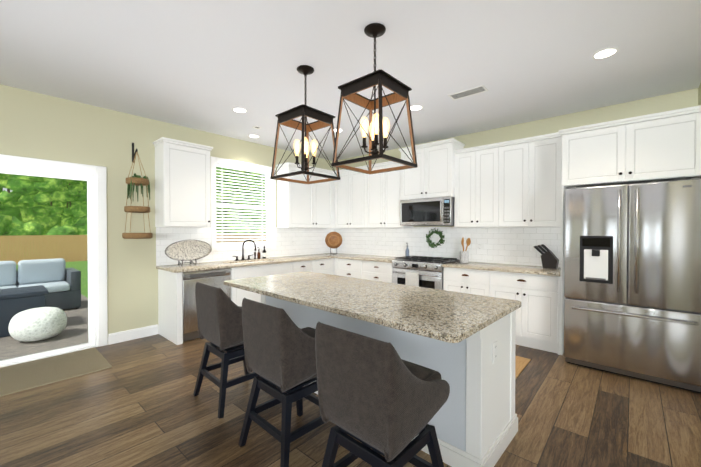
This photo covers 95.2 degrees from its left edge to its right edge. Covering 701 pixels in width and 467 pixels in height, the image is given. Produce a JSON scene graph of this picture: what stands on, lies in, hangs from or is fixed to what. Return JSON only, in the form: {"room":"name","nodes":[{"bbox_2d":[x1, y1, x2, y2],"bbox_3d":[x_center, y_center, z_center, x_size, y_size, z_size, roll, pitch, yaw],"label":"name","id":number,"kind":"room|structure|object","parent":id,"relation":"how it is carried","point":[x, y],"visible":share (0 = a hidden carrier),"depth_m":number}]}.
{"room":"kitchen","nodes":[
{"label":"kitchen","id":0,"kind":"room"},
{"bbox_2d":[0,84,333,333],"bbox_3d":[-3.117,-0.072,3.498,0.150,2.740,8.500,0,1,41],"label":"wall","id":1,"kind":"structure","parent":0,"point":[39,125],"depth_m":3.80},
{"bbox_2d":[0,154,107,367],"bbox_3d":[-3.554,0.270,2.993,0.167,2.065,2.040,0,1,41],"label":"door frame","id":2,"kind":"structure","parent":1,"relation":"attached to","point":[96,210],"depth_m":3.62},
{"bbox_2d":[108,324,157,344],"bbox_3d":[-2.648,1.231,3.916,0.016,0.125,0.520,0,1,41],"label":"baseboard","id":3,"kind":"structure","parent":1,"relation":"attached to","point":[128,335],"depth_m":3.89},
{"bbox_2d":[122,143,152,238],"bbox_3d":[-2.534,-0.523,3.799,0.318,1.165,0.300,0,1,41],"label":"baskets","id":4,"kind":"object","parent":1,"relation":"hanging from","point":[134,180],"visible":1,"depth_m":3.73},
{"bbox_2d":[153,137,211,226],"bbox_3d":[-2.183,-0.608,4.182,0.322,1.047,0.569,0,1,41],"label":"upper cabinet","id":5,"kind":"object","parent":1,"relation":"attached to","point":[182,169],"depth_m":4.03},
{"bbox_2d":[211,156,275,250],"bbox_3d":[-1.702,-0.432,5.080,0.167,1.370,1.110,0,1,41],"label":"window","id":6,"kind":"structure","parent":1,"relation":"in","point":[269,207],"depth_m":5.03},
{"bbox_2d":[156,227,333,265],"bbox_3d":[-1.416,0.150,5.306,0.004,0.509,3.240,0,1,41],"label":"backsplash","id":7,"kind":"structure","parent":1,"relation":"attached to","point":[309,241],"depth_m":5.09},
{"bbox_2d":[277,165,312,227],"bbox_3d":[-0.932,-0.621,5.596,0.322,1.047,0.616,0,1,41],"label":"upper cabinet","id":8,"kind":"object","parent":1,"relation":"attached to","point":[294,200],"depth_m":5.41},
{"bbox_2d":[313,169,328,227],"bbox_3d":[-0.632,-0.625,5.935,0.322,1.047,0.533,0,1,41],"label":"upper cabinet","id":9,"kind":"object","parent":1,"relation":"attached to","point":[320,190],"depth_m":5.80},
{"bbox_2d":[0,334,700,466],"bbox_3d":[-1.170,1.364,1.789,5.350,0.100,8.500,0,1,41],"label":"floor","id":10,"kind":"structure","parent":0,"point":[138,404],"depth_m":2.24},
{"bbox_2d":[0,347,111,396],"bbox_3d":[-3.171,1.298,2.711,0.770,0.014,1.730,0,1,41],"label":"area rug","id":11,"kind":"object","parent":10,"relation":"on","point":[20,377],"visible":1,"depth_m":3.03},
{"bbox_2d":[182,268,230,341],"bbox_3d":[-1.976,0.873,4.170,0.562,0.837,0.597,0,1,41],"label":"dishwasher","id":12,"kind":"object","parent":10,"relation":"on","point":[217,278],"visible":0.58,"depth_m":3.86},
{"bbox_2d":[193,282,275,418],"bbox_3d":[-0.925,0.849,2.597,0.480,0.925,0.501,1,1,43],"label":"bar stool","id":13,"kind":"object","parent":10,"relation":"on","point":[219,315],"visible":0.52,"depth_m":2.38},
{"bbox_2d":[208,261,287,306],"bbox_3d":[-1.456,0.865,4.795,0.615,0.842,1.011,0,1,41],"label":"base cabinet","id":14,"kind":"object","parent":10,"relation":"on","point":[237,295],"depth_m":4.43},
{"bbox_2d":[156,253,347,272],"bbox_3d":[-1.177,0.423,5.089,0.637,0.032,3.236,0,1,41],"label":"countertop","id":15,"kind":"structure","parent":14,"relation":"on","point":[314,257],"depth_m":4.55},
{"bbox_2d":[165,240,211,265],"bbox_3d":[-2.149,0.246,4.200,0.244,0.336,0.579,0,1,41],"label":"plate","id":16,"kind":"object","parent":15,"relation":"on","point":[186,250],"visible":1,"depth_m":4.15},
{"bbox_2d":[228,261,243,264],"bbox_3d":[-1.469,0.538,4.756,0.425,0.216,0.785,0,1,41],"label":"sink","id":17,"kind":"object","parent":15,"relation":"in","point":[229,262],"depth_m":4.73},
{"bbox_2d":[232,239,255,260],"bbox_3d":[-1.599,0.250,4.903,0.153,0.317,0.404,0,1,41],"label":"bronze faucet","id":18,"kind":"object","parent":15,"relation":"on","point":[243,251],"visible":1,"depth_m":4.92},
{"bbox_2d":[257,247,260,258],"bbox_3d":[-1.472,0.310,5.135,0.052,0.192,0.056,0,1,41],"label":"soap bottle","id":19,"kind":"object","parent":15,"relation":"on","point":[258,255],"visible":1,"depth_m":5.12},
{"bbox_2d":[262,244,265,258],"bbox_3d":[-1.405,0.284,5.211,0.062,0.242,0.062,0,1,41],"label":"soap bottle","id":20,"kind":"object","parent":15,"relation":"on","point":[263,253],"visible":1,"depth_m":5.19},
{"bbox_2d":[325,232,341,253],"bbox_3d":[-0.324,0.179,6.179,0.292,0.432,0.292,0,1,41],"label":"cutting board","id":21,"kind":"object","parent":15,"relation":"on","point":[333,240],"visible":1,"depth_m":6.14},
{"bbox_2d":[238,298,336,466],"bbox_3d":[-0.349,0.855,1.994,0.480,0.925,0.501,1,1,43],"label":"bar stool","id":22,"kind":"object","parent":10,"relation":"on","point":[279,349],"visible":0.71,"depth_m":1.79},
{"bbox_2d":[288,261,311,272],"bbox_3d":[-1.009,0.860,5.301,0.615,0.842,0.461,0,1,41],"label":"base cabinet","id":23,"kind":"object","parent":10,"relation":"on","point":[293,266],"depth_m":5.06},
{"bbox_2d":[312,257,331,274],"bbox_3d":[-0.694,0.857,5.656,0.615,0.842,0.489,0,1,41],"label":"base cabinet","id":24,"kind":"object","parent":10,"relation":"on","point":[325,267],"depth_m":5.45},
{"bbox_2d":[332,257,359,277],"bbox_3d":[0.114,0.857,5.650,0.650,0.842,0.691,0,1,41],"label":"base cabinet","id":25,"kind":"object","parent":10,"relation":"on","point":[341,266],"depth_m":5.46},
{"bbox_2d":[360,261,391,282],"bbox_3d":[0.610,0.860,5.263,0.606,0.842,0.614,0,1,41],"label":"base cabinet","id":26,"kind":"object","parent":10,"relation":"on","point":[381,271],"depth_m":5.02},
{"bbox_2d":[348,254,404,260],"bbox_3d":[0.375,0.420,5.452,1.216,0.032,0.636,0,1,41],"label":"countertop","id":27,"kind":"structure","parent":26,"relation":"on","point":[355,257],"depth_m":5.28},
{"bbox_2d":[405,243,408,257],"bbox_3d":[0.929,0.279,5.223,0.064,0.252,0.064,0,1,41],"label":"soap dispenser","id":28,"kind":"object","parent":27,"relation":"on","point":[407,252],"visible":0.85,"depth_m":5.20},
{"bbox_2d":[315,322,449,466],"bbox_3d":[0.157,0.860,1.480,0.480,0.925,0.501,1,1,43],"label":"bar stool","id":29,"kind":"object","parent":10,"relation":"on","point":[378,397],"visible":1,"depth_m":1.30},
{"bbox_2d":[261,295,517,466],"bbox_3d":[0.094,0.891,2.665,2.228,0.829,0.614,1,1,43],"label":"kitchen island","id":30,"kind":"object","parent":10,"relation":"on","point":[463,345],"depth_m":1.85},
{"bbox_2d":[224,271,520,342],"bbox_3d":[-0.024,0.461,2.550,2.280,0.032,0.990,1,1,43],"label":"island countertop","id":31,"kind":"structure","parent":30,"relation":"on","point":[446,316],"depth_m":2.10},
{"bbox_2d":[392,256,459,289],"bbox_3d":[1.102,0.825,4.749,0.799,0.922,0.688,0,1,41],"label":"range","id":32,"kind":"object","parent":10,"relation":"on","point":[423,271],"visible":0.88,"depth_m":4.50},
{"bbox_2d":[442,265,495,296],"bbox_3d":[1.693,0.870,4.305,0.661,0.842,0.614,0,1,41],"label":"base cabinet","id":33,"kind":"object","parent":10,"relation":"on","point":[470,281],"depth_m":4.05},
{"bbox_2d":[515,356,530,379],"bbox_3d":[1.135,1.292,3.489,1.350,0.010,0.640,0,1,41],"label":"kitchen mat","id":34,"kind":"object","parent":10,"relation":"on","point":[521,363],"visible":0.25,"depth_m":3.15},
{"bbox_2d":[496,273,560,354],"bbox_3d":[2.145,0.873,3.906,0.786,0.842,0.614,0,1,41],"label":"base cabinet","id":35,"kind":"object","parent":10,"relation":"on","point":[535,291],"depth_m":3.58},
{"bbox_2d":[444,262,560,276],"bbox_3d":[1.936,0.433,4.071,1.331,0.032,0.636,0,1,41],"label":"countertop","id":36,"kind":"structure","parent":35,"relation":"on","point":[544,272],"depth_m":3.90},
{"bbox_2d":[460,238,470,262],"bbox_3d":[1.608,0.230,4.500,0.158,0.364,0.142,0,1,41],"label":"utensil crock","id":37,"kind":"object","parent":36,"relation":"on","point":[464,256],"visible":1,"depth_m":4.47},
{"bbox_2d":[534,244,558,268],"bbox_3d":[2.382,0.273,3.898,0.257,0.289,0.110,0,1,41],"label":"knife block","id":38,"kind":"object","parent":36,"relation":"on","point":[549,259],"visible":1,"depth_m":3.85},
{"bbox_2d":[564,178,700,392],"bbox_3d":[2.739,0.423,3.141,0.973,1.757,0.882,0,1,41],"label":"refrigerator","id":39,"kind":"object","parent":10,"relation":"on","point":[632,280],"visible":1,"depth_m":2.82},
{"bbox_2d":[0,0,700,160],"bbox_3d":[-1.170,-1.486,1.762,5.350,0.120,8.500,0,1,41],"label":"ceiling","id":40,"kind":"structure","parent":0,"point":[205,65],"depth_m":2.62},
{"bbox_2d":[232,107,246,112],"bbox_3d":[-1.295,-1.441,3.742,0.170,0.006,0.170,0,1,41],"label":"recessed light","id":41,"kind":"object","parent":40,"relation":"in","point":[239,110],"visible":1,"depth_m":3.75},
{"bbox_2d":[248,135,259,137],"bbox_3d":[-1.443,-1.451,4.781,0.170,0.006,0.170,0,1,41],"label":"recessed light","id":42,"kind":"object","parent":40,"relation":"in","point":[254,136],"visible":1,"depth_m":4.79},
{"bbox_2d":[270,65,339,183],"bbox_3d":[-0.394,-0.955,2.803,0.441,0.960,0.441,0,1,41],"label":"pendant lantern","id":43,"kind":"object","parent":40,"relation":"hanging from","point":[305,111],"visible":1,"depth_m":2.78},
{"bbox_2d":[331,23,417,173],"bbox_3d":[0.172,-0.950,2.250,0.441,0.960,0.441,0,1,41],"label":"pendant lantern","id":44,"kind":"object","parent":40,"relation":"hanging from","point":[400,90],"visible":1,"depth_m":2.23},
{"bbox_2d":[410,105,422,110],"bbox_3d":[0.750,-1.440,3.669,0.170,0.006,0.170,0,1,41],"label":"recessed light","id":45,"kind":"object","parent":40,"relation":"in","point":[416,107],"visible":0.83,"depth_m":3.66},
{"bbox_2d":[448,85,488,99],"bbox_3d":[1.200,-1.436,3.272,0.360,0.007,0.160,0,1,41],"label":"ceiling vent","id":46,"kind":"object","parent":40,"relation":"in","point":[469,92],"visible":1,"depth_m":3.26},
{"bbox_2d":[592,47,618,59],"bbox_3d":[2.023,-1.430,2.543,0.170,0.006,0.170,0,1,41],"label":"recessed light","id":47,"kind":"object","parent":40,"relation":"in","point":[605,53],"visible":1,"depth_m":2.54},
{"bbox_2d":[334,88,697,267],"bbox_3d":[1.652,-0.085,4.853,5.200,2.740,0.150,0,1,41],"label":"wall","id":48,"kind":"structure","parent":0,"point":[670,101],"depth_m":3.85},
{"bbox_2d":[333,169,352,227],"bbox_3d":[-0.035,-0.625,6.015,0.455,1.047,0.322,0,1,41],"label":"upper cabinet","id":49,"kind":"object","parent":48,"relation":"attached to","point":[342,188],"depth_m":5.89},
{"bbox_2d":[353,165,368,227],"bbox_3d":[0.231,-0.623,5.780,0.497,1.047,0.322,0,1,41],"label":"upper cabinet","id":50,"kind":"object","parent":48,"relation":"attached to","point":[360,180],"depth_m":5.61},
{"bbox_2d":[369,165,384,227],"bbox_3d":[0.512,-0.621,5.531,0.496,1.047,0.322,0,1,41],"label":"upper cabinet","id":51,"kind":"object","parent":48,"relation":"attached to","point":[376,181],"depth_m":5.38},
{"bbox_2d":[385,161,412,227],"bbox_3d":[0.771,-0.619,5.302,0.435,1.047,0.322,0,1,41],"label":"upper cabinet","id":52,"kind":"object","parent":48,"relation":"attached to","point":[392,178],"depth_m":5.17},
{"bbox_2d":[401,145,428,199],"bbox_3d":[1.090,-0.905,4.967,0.476,0.768,0.398,0,1,41],"label":"upper cabinet","id":53,"kind":"object","parent":48,"relation":"attached to","point":[414,181],"depth_m":4.79},
{"bbox_2d":[429,141,464,197],"bbox_3d":[1.355,-0.903,4.732,0.475,0.768,0.398,0,1,41],"label":"upper cabinet","id":54,"kind":"object","parent":48,"relation":"attached to","point":[441,152],"depth_m":4.53},
{"bbox_2d":[400,197,454,225],"bbox_3d":[1.201,-0.315,4.831,0.824,0.399,0.462,0,1,41],"label":"microwave","id":55,"kind":"object","parent":54,"relation":"attached to","point":[438,211],"visible":1,"depth_m":4.64},
{"bbox_2d":[334,227,560,266],"bbox_3d":[1.153,0.151,5.193,3.995,0.509,0.004,0,1,41],"label":"backsplash","id":56,"kind":"structure","parent":48,"relation":"attached to","point":[508,245],"depth_m":4.76},
{"bbox_2d":[426,229,444,247],"bbox_3d":[1.321,0.071,4.992,0.327,0.325,0.047,0,1,41],"label":"wreath","id":57,"kind":"object","parent":56,"relation":"attached to","point":[441,240],"visible":1,"depth_m":4.99},
{"bbox_2d":[453,146,480,226],"bbox_3d":[1.694,-0.611,4.486,0.354,1.047,0.322,0,1,41],"label":"upper cabinet","id":58,"kind":"object","parent":48,"relation":"attached to","point":[466,162],"depth_m":4.36},
{"bbox_2d":[481,141,504,226],"bbox_3d":[1.891,-0.609,4.312,0.414,1.047,0.322,0,1,41],"label":"upper cabinet","id":59,"kind":"object","parent":48,"relation":"attached to","point":[492,156],"depth_m":4.14},
{"bbox_2d":[505,137,536,226],"bbox_3d":[2.130,-0.607,4.101,0.466,1.047,0.322,0,1,41],"label":"upper cabinet","id":60,"kind":"object","parent":48,"relation":"attached to","point":[525,182],"depth_m":3.92},
{"bbox_2d":[537,133,564,228],"bbox_3d":[2.366,-0.605,3.892,0.406,1.047,0.322,0,1,41],"label":"upper cabinet","id":61,"kind":"object","parent":48,"relation":"attached to","point":[550,195],"depth_m":3.72},
{"bbox_2d":[561,117,636,188],"bbox_3d":[2.660,-0.785,3.437,0.578,0.566,0.612,0,1,41],"label":"upper cabinet","id":62,"kind":"object","parent":48,"relation":"attached to","point":[594,155],"depth_m":3.19},
{"bbox_2d":[637,109,700,183],"bbox_3d":[3.002,-0.782,3.134,0.579,0.566,0.612,0,1,41],"label":"upper cabinet","id":63,"kind":"object","parent":48,"relation":"attached to","point":[668,144],"depth_m":2.86},
{"bbox_2d":[698,83,700,105],"bbox_3d":[0.728,-0.039,-0.003,0.150,2.740,8.350,0,1,41],"label":"wall","id":64,"kind":"structure","parent":0,"point":[699,95],"depth_m":3.10},
{"label":"outside","id":65,"kind":"structure","parent":0,"visible":0},
{"bbox_2d":[0,294,87,360],"bbox_3d":[-6.963,1.450,3.844,6.049,0.150,6.200,0,1,41],"label":"ground","id":66,"kind":"structure","parent":65,"point":[76,327],"depth_m":4.10},
{"bbox_2d":[0,285,48,337],"bbox_3d":[-5.043,1.083,4.178,0.680,0.575,1.550,0,1,41],"label":"table","id":67,"kind":"object","parent":66,"relation":"on","point":[22,305],"depth_m":4.34},
{"bbox_2d":[8,307,66,341],"bbox_3d":[-4.061,1.175,4.171,0.550,0.390,0.550,0,1,41],"label":"pouf","id":68,"kind":"object","parent":66,"relation":"on","point":[28,316],"depth_m":4.00},
{"bbox_2d":[0,258,80,308],"bbox_3d":[-5.889,0.914,5.219,0.830,0.892,2.190,0,1,41],"label":"sofa","id":69,"kind":"object","parent":66,"relation":"on","point":[9,267],"depth_m":5.64},
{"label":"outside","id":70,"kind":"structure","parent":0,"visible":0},
{"bbox_2d":[5,257,87,297],"bbox_3d":[-26.186,2.222,22.723,59.848,2.016,90.000,0,1,41],"label":"lawn","id":71,"kind":"structure","parent":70,"point":[79,265],"depth_m":14.85},
{"bbox_2d":[0,235,265,264],"bbox_3d":[-12.477,0.965,30.549,0.100,1.860,44.094,0,1,41],"label":"fence","id":72,"kind":"object","parent":71,"relation":"on","point":[49,245],"depth_m":21.55},
{"bbox_2d":[7,178,258,232],"bbox_3d":[-20.359,-4.778,38.480,15.441,14.551,37.861,0,1,41],"label":"trunks","id":73,"kind":"object","parent":71,"relation":"on","point":[8,190],"depth_m":33.53},
{"bbox_2d":[0,167,265,257],"bbox_3d":[-20.690,-3.227,38.796,22.684,14.198,43.735,0,1,41],"label":"foliage","id":74,"kind":"object","parent":73,"relation":"attached to","point":[43,195],"depth_m":25.11}
]}

